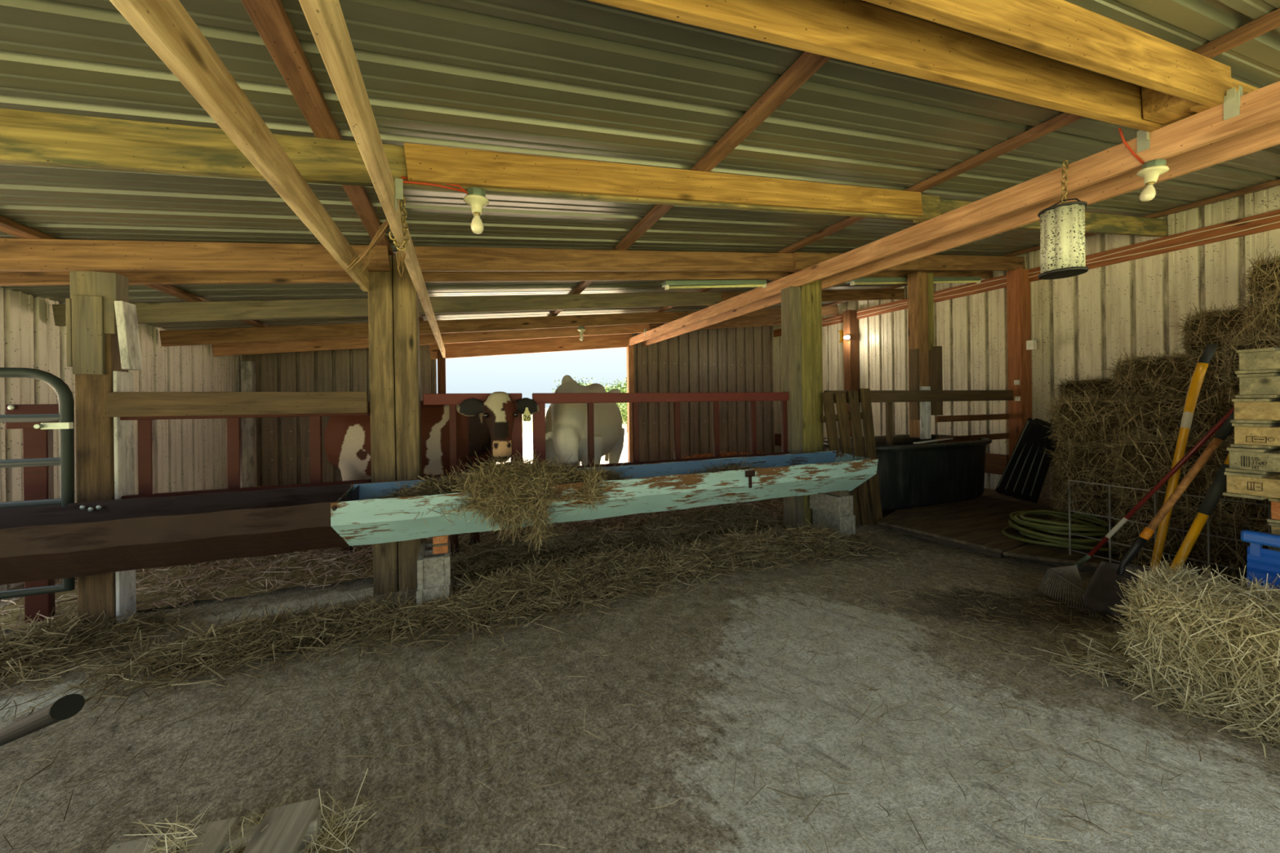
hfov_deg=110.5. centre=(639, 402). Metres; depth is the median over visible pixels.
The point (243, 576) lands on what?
concrete curb
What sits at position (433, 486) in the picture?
hay
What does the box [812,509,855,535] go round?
concrete block
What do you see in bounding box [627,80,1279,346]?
beam
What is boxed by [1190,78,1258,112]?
rafter
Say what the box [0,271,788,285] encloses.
rafter
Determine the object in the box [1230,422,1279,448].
wooden crate
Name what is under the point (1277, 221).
cable
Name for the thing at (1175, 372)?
hay bale
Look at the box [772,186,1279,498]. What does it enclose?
wall
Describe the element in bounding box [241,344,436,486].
wall
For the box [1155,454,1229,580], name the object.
shovel
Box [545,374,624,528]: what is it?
cow
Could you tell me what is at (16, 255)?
rafter
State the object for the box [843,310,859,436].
wall post
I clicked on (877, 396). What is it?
fence rail
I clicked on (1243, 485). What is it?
wooden crate
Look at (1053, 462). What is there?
hay bale
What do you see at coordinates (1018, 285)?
wall post
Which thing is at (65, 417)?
gate
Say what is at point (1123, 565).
socket
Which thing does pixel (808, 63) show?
rafter
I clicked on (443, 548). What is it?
wood offcut
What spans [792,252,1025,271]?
rafter
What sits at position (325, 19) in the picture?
support beam
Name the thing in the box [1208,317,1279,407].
hay bale
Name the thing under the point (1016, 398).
insulator
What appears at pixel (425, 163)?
board
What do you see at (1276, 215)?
cable
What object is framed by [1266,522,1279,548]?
wooden crate
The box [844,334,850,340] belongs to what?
holder
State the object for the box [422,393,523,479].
barrier
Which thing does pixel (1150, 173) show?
socket
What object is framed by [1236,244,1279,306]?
hay bale
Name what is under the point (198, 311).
rafter
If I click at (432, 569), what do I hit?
concrete block
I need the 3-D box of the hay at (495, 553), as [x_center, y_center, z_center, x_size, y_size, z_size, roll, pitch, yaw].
[0.164,1.258,4.345,4.446,0.442,1.425,-1,0,-26]
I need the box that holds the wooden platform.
[878,488,1059,553]
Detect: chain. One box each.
[389,188,409,250]
[1060,160,1068,203]
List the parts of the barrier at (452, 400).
rail, rail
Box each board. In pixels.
[403,142,923,216]
[774,433,1008,475]
[935,413,1008,422]
[935,432,1008,443]
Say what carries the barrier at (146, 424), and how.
attached to the fence post at (103, 344)
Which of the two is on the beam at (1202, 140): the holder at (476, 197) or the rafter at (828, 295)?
the rafter at (828, 295)
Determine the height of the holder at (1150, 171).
0.196 m
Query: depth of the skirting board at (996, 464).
6.27 m
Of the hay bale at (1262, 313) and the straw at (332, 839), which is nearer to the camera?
the straw at (332, 839)
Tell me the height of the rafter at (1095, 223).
0.556 m
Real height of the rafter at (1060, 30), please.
0.817 m
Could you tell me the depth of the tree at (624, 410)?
20.93 m
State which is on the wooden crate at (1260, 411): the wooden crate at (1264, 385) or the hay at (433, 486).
the wooden crate at (1264, 385)
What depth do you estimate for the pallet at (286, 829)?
1.28 m
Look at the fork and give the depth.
2.90 m
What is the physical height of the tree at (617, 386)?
3.474 m
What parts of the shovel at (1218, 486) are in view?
handle, handle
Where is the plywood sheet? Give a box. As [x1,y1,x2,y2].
[1003,534,1164,571]
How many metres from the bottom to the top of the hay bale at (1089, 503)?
0.736 m
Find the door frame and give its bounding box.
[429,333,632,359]
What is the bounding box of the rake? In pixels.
[1038,405,1234,617]
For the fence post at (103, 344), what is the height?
2.188 m
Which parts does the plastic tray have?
ribbed panel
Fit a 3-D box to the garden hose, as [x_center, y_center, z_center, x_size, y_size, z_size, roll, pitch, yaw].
[3.652,1.089,3.861,0.767,0.232,0.741,-1,0,15]
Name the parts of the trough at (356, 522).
plate, plate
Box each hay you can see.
[0,515,910,724]
[362,448,777,525]
[413,500,786,589]
[445,458,617,553]
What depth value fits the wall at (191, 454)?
4.87 m
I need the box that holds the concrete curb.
[0,497,889,631]
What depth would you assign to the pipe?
0.88 m
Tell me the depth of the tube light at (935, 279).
5.87 m
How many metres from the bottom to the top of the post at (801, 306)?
2.732 m
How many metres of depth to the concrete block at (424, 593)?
2.82 m
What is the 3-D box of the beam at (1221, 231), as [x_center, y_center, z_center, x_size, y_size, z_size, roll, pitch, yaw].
[5.112,-1.678,5.993,0.050,0.165,10.100,-1,0,-22]
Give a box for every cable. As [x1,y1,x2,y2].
[401,176,467,194]
[822,214,1279,321]
[823,221,1279,323]
[1118,127,1144,164]
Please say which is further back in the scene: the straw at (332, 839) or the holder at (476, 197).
the holder at (476, 197)
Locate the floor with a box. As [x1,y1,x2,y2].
[0,509,1279,852]
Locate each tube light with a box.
[662,279,766,289]
[845,277,907,285]
[933,276,981,283]
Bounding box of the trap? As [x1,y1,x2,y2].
[1037,198,1088,279]
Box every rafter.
[0,107,941,221]
[0,215,270,327]
[0,238,391,271]
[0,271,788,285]
[52,291,721,326]
[159,311,675,346]
[211,323,649,356]
[240,0,424,320]
[413,245,799,271]
[548,0,884,315]
[587,0,1167,152]
[648,317,781,329]
[652,8,1279,312]
[663,305,839,323]
[706,288,905,306]
[769,271,992,280]
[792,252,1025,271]
[862,0,1242,120]
[913,199,1167,237]
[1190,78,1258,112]
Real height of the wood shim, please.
0.010 m
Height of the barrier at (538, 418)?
0.672 m
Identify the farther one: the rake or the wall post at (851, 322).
the wall post at (851, 322)
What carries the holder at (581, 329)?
attached to the rafter at (282, 333)
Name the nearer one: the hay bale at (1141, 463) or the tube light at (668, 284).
the hay bale at (1141, 463)
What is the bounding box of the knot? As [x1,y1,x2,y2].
[395,248,405,278]
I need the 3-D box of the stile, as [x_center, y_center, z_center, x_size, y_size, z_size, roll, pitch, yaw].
[2.909,0.604,5.173,0.070,1.220,0.040,-1,0,-22]
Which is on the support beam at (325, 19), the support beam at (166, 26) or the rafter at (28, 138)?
the rafter at (28, 138)
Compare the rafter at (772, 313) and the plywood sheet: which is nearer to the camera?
the plywood sheet
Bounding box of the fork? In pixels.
[1150,343,1217,576]
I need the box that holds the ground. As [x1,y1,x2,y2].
[497,408,627,465]
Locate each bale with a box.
[1040,437,1128,504]
[1042,384,1234,457]
[1045,467,1066,508]
[1048,443,1064,475]
[1048,476,1126,546]
[1050,375,1116,402]
[1094,341,1234,399]
[1098,419,1271,532]
[1100,552,1279,746]
[1101,489,1268,592]
[1162,294,1279,354]
[1207,393,1279,437]
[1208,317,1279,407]
[1222,285,1279,349]
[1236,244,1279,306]
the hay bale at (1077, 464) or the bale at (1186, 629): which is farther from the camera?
the hay bale at (1077, 464)
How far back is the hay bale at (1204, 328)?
3.89 m
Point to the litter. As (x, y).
(973, 584)
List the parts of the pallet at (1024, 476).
cross rail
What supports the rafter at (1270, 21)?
on the rafter at (28, 138)
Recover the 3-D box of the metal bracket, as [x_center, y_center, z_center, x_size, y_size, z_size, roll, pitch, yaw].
[-1.077,-0.927,1.985,0.034,0.130,0.046,-1,0,-22]
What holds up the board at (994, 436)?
attached to the wall post at (1018, 285)
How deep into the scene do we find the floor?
1.79 m
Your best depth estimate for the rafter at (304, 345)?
7.11 m
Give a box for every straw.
[123,768,382,852]
[1031,608,1279,768]
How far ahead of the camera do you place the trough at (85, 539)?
2.38 m
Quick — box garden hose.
[1001,510,1119,551]
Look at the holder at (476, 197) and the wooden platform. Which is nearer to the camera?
the holder at (476, 197)
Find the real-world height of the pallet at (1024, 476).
1.047 m
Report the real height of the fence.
1.385 m
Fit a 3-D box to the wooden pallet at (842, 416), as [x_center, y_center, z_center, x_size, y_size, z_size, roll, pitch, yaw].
[2.240,0.569,4.668,0.671,1.439,0.194,-1,0,-20]
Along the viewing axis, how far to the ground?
15.95 m
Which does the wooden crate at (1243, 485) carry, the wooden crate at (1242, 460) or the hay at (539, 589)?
the wooden crate at (1242, 460)
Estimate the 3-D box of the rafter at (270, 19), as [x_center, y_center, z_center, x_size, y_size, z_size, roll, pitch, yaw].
[-1.875,-1.141,3.240,0.093,0.048,10.200,-1,0,-22]
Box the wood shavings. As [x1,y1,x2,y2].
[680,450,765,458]
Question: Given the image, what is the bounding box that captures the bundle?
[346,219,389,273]
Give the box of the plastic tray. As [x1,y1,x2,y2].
[1240,529,1279,600]
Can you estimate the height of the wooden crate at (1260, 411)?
0.119 m
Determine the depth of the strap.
8.79 m
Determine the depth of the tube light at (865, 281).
5.34 m
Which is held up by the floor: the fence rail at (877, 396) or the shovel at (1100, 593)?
the shovel at (1100, 593)
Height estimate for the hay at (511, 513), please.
0.650 m
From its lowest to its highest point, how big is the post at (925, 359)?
2.019 m
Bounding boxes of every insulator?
[1013,380,1020,384]
[1014,396,1020,400]
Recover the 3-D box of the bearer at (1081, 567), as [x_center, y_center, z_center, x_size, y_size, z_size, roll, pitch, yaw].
[3.414,1.276,3.573,0.568,0.075,0.090,-1,0,40]
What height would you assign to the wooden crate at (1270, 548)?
0.119 m
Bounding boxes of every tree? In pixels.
[549,377,592,405]
[602,377,626,409]
[618,402,627,432]
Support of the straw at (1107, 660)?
on the floor
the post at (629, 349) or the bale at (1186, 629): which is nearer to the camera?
the bale at (1186, 629)
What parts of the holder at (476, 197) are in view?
bulb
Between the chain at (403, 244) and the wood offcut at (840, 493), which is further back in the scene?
the wood offcut at (840, 493)
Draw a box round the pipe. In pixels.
[0,693,84,746]
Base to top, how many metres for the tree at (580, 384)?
5.145 m
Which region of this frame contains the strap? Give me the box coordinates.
[838,329,843,342]
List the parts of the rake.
handle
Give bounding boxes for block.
[416,585,450,607]
[417,540,450,590]
[809,493,853,516]
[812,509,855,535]
[1141,86,1198,124]
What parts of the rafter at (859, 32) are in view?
metal bracket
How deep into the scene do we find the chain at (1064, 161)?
2.52 m
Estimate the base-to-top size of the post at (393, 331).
2.469 m
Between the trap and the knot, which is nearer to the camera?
the knot
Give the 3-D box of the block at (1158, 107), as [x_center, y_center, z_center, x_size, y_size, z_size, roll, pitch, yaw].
[2.556,-1.451,2.111,0.264,0.173,0.150,-1,0,-22]
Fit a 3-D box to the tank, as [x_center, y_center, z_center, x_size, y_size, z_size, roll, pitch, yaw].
[3.372,0.824,5.638,2.140,0.749,1.140,-1,0,-22]
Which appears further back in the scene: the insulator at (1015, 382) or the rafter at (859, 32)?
the insulator at (1015, 382)
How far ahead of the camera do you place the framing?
2.10 m
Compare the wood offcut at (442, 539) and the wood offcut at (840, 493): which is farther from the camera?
the wood offcut at (840, 493)
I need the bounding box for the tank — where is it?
[823,434,991,510]
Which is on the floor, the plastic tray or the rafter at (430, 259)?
the plastic tray
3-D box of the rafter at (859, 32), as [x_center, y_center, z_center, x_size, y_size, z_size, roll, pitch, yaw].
[-0.357,-1.110,1.070,6.517,0.817,0.082,-1,0,-22]
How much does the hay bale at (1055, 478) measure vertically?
0.644 m
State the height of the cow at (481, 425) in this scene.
1.449 m
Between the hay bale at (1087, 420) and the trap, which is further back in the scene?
the hay bale at (1087, 420)
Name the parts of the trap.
plate, plate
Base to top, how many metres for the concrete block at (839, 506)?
0.188 m
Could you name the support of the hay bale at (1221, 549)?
on the plywood sheet
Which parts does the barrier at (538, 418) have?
rail, rail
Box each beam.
[109,0,368,291]
[298,0,445,357]
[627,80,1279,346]
[773,208,1279,337]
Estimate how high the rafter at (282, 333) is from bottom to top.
0.820 m
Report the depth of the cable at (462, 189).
2.05 m
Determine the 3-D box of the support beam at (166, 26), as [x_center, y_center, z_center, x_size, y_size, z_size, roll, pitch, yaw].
[-1.012,-0.875,0.816,0.040,0.145,5.060,-1,0,-22]
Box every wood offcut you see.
[432,534,448,544]
[432,540,448,554]
[826,490,848,496]
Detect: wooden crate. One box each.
[1222,471,1279,499]
[1225,447,1279,474]
[1230,398,1279,423]
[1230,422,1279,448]
[1235,347,1279,373]
[1235,373,1279,398]
[1266,497,1279,523]
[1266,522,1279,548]
[1269,546,1279,551]
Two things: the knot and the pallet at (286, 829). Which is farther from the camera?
the knot
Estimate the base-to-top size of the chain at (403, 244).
0.238 m
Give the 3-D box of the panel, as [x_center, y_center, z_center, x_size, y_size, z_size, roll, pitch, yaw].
[3.580,0.909,3.081,0.012,0.594,0.960,-1,0,-22]
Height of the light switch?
0.120 m
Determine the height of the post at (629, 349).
2.530 m
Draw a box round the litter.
[0,527,1279,852]
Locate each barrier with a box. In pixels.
[120,408,371,498]
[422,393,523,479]
[532,392,789,469]
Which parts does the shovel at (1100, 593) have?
blade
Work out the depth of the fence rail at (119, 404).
2.85 m
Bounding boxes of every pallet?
[104,797,321,852]
[820,388,882,525]
[995,417,1057,502]
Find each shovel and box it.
[1081,409,1234,617]
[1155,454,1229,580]
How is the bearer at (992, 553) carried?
on the floor
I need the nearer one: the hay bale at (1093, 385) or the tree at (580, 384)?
the hay bale at (1093, 385)
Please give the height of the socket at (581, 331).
0.071 m
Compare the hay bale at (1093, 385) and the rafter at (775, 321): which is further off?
the rafter at (775, 321)
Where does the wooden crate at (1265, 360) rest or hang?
on the wooden crate at (1264, 385)
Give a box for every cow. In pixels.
[324,391,538,556]
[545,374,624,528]
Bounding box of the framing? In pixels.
[0,0,1279,330]
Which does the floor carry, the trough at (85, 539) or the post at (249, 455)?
the post at (249, 455)
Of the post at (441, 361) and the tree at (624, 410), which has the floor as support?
the post at (441, 361)
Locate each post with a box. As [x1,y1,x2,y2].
[66,271,142,630]
[240,360,257,487]
[368,254,422,595]
[437,349,445,393]
[626,346,634,462]
[781,279,823,528]
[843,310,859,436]
[906,271,942,439]
[1006,267,1031,458]
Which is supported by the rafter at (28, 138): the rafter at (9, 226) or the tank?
the rafter at (9, 226)
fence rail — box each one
[106,391,368,417]
[823,390,1013,403]
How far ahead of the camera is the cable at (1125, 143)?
2.30 m
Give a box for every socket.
[463,194,488,214]
[577,328,585,333]
[1116,536,1147,575]
[1136,164,1168,184]
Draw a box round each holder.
[463,186,488,234]
[577,326,585,340]
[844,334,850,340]
[1136,159,1168,201]
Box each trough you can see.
[0,482,361,585]
[330,450,878,546]
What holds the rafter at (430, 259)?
on the support beam at (325, 19)
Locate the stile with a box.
[885,402,893,445]
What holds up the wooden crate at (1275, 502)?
on the wooden crate at (1275, 527)
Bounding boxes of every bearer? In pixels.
[891,527,1005,558]
[1017,557,1097,572]
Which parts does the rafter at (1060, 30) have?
metal bracket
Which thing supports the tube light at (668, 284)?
attached to the rafter at (6, 278)
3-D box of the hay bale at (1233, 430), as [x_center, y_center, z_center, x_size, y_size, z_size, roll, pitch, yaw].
[4.611,0.173,2.794,0.808,0.665,1.246,-1,0,-24]
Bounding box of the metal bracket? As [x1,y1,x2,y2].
[394,177,403,211]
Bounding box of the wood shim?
[432,536,448,546]
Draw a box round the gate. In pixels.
[0,367,75,599]
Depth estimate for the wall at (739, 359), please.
10.08 m
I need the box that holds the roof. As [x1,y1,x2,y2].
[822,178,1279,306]
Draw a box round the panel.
[1066,480,1271,578]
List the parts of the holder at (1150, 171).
bulb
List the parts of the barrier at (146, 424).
rail, rail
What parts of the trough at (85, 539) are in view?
plate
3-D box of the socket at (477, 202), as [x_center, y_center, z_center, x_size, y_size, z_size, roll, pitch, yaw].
[-0.784,-0.940,2.127,0.118,0.069,0.118,-1,0,-22]
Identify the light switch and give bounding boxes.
[1026,339,1036,350]
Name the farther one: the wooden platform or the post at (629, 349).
the post at (629, 349)
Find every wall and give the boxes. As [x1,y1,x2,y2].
[0,287,241,591]
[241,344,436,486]
[631,325,773,461]
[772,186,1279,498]
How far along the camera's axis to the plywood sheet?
3.54 m
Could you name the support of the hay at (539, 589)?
on the floor

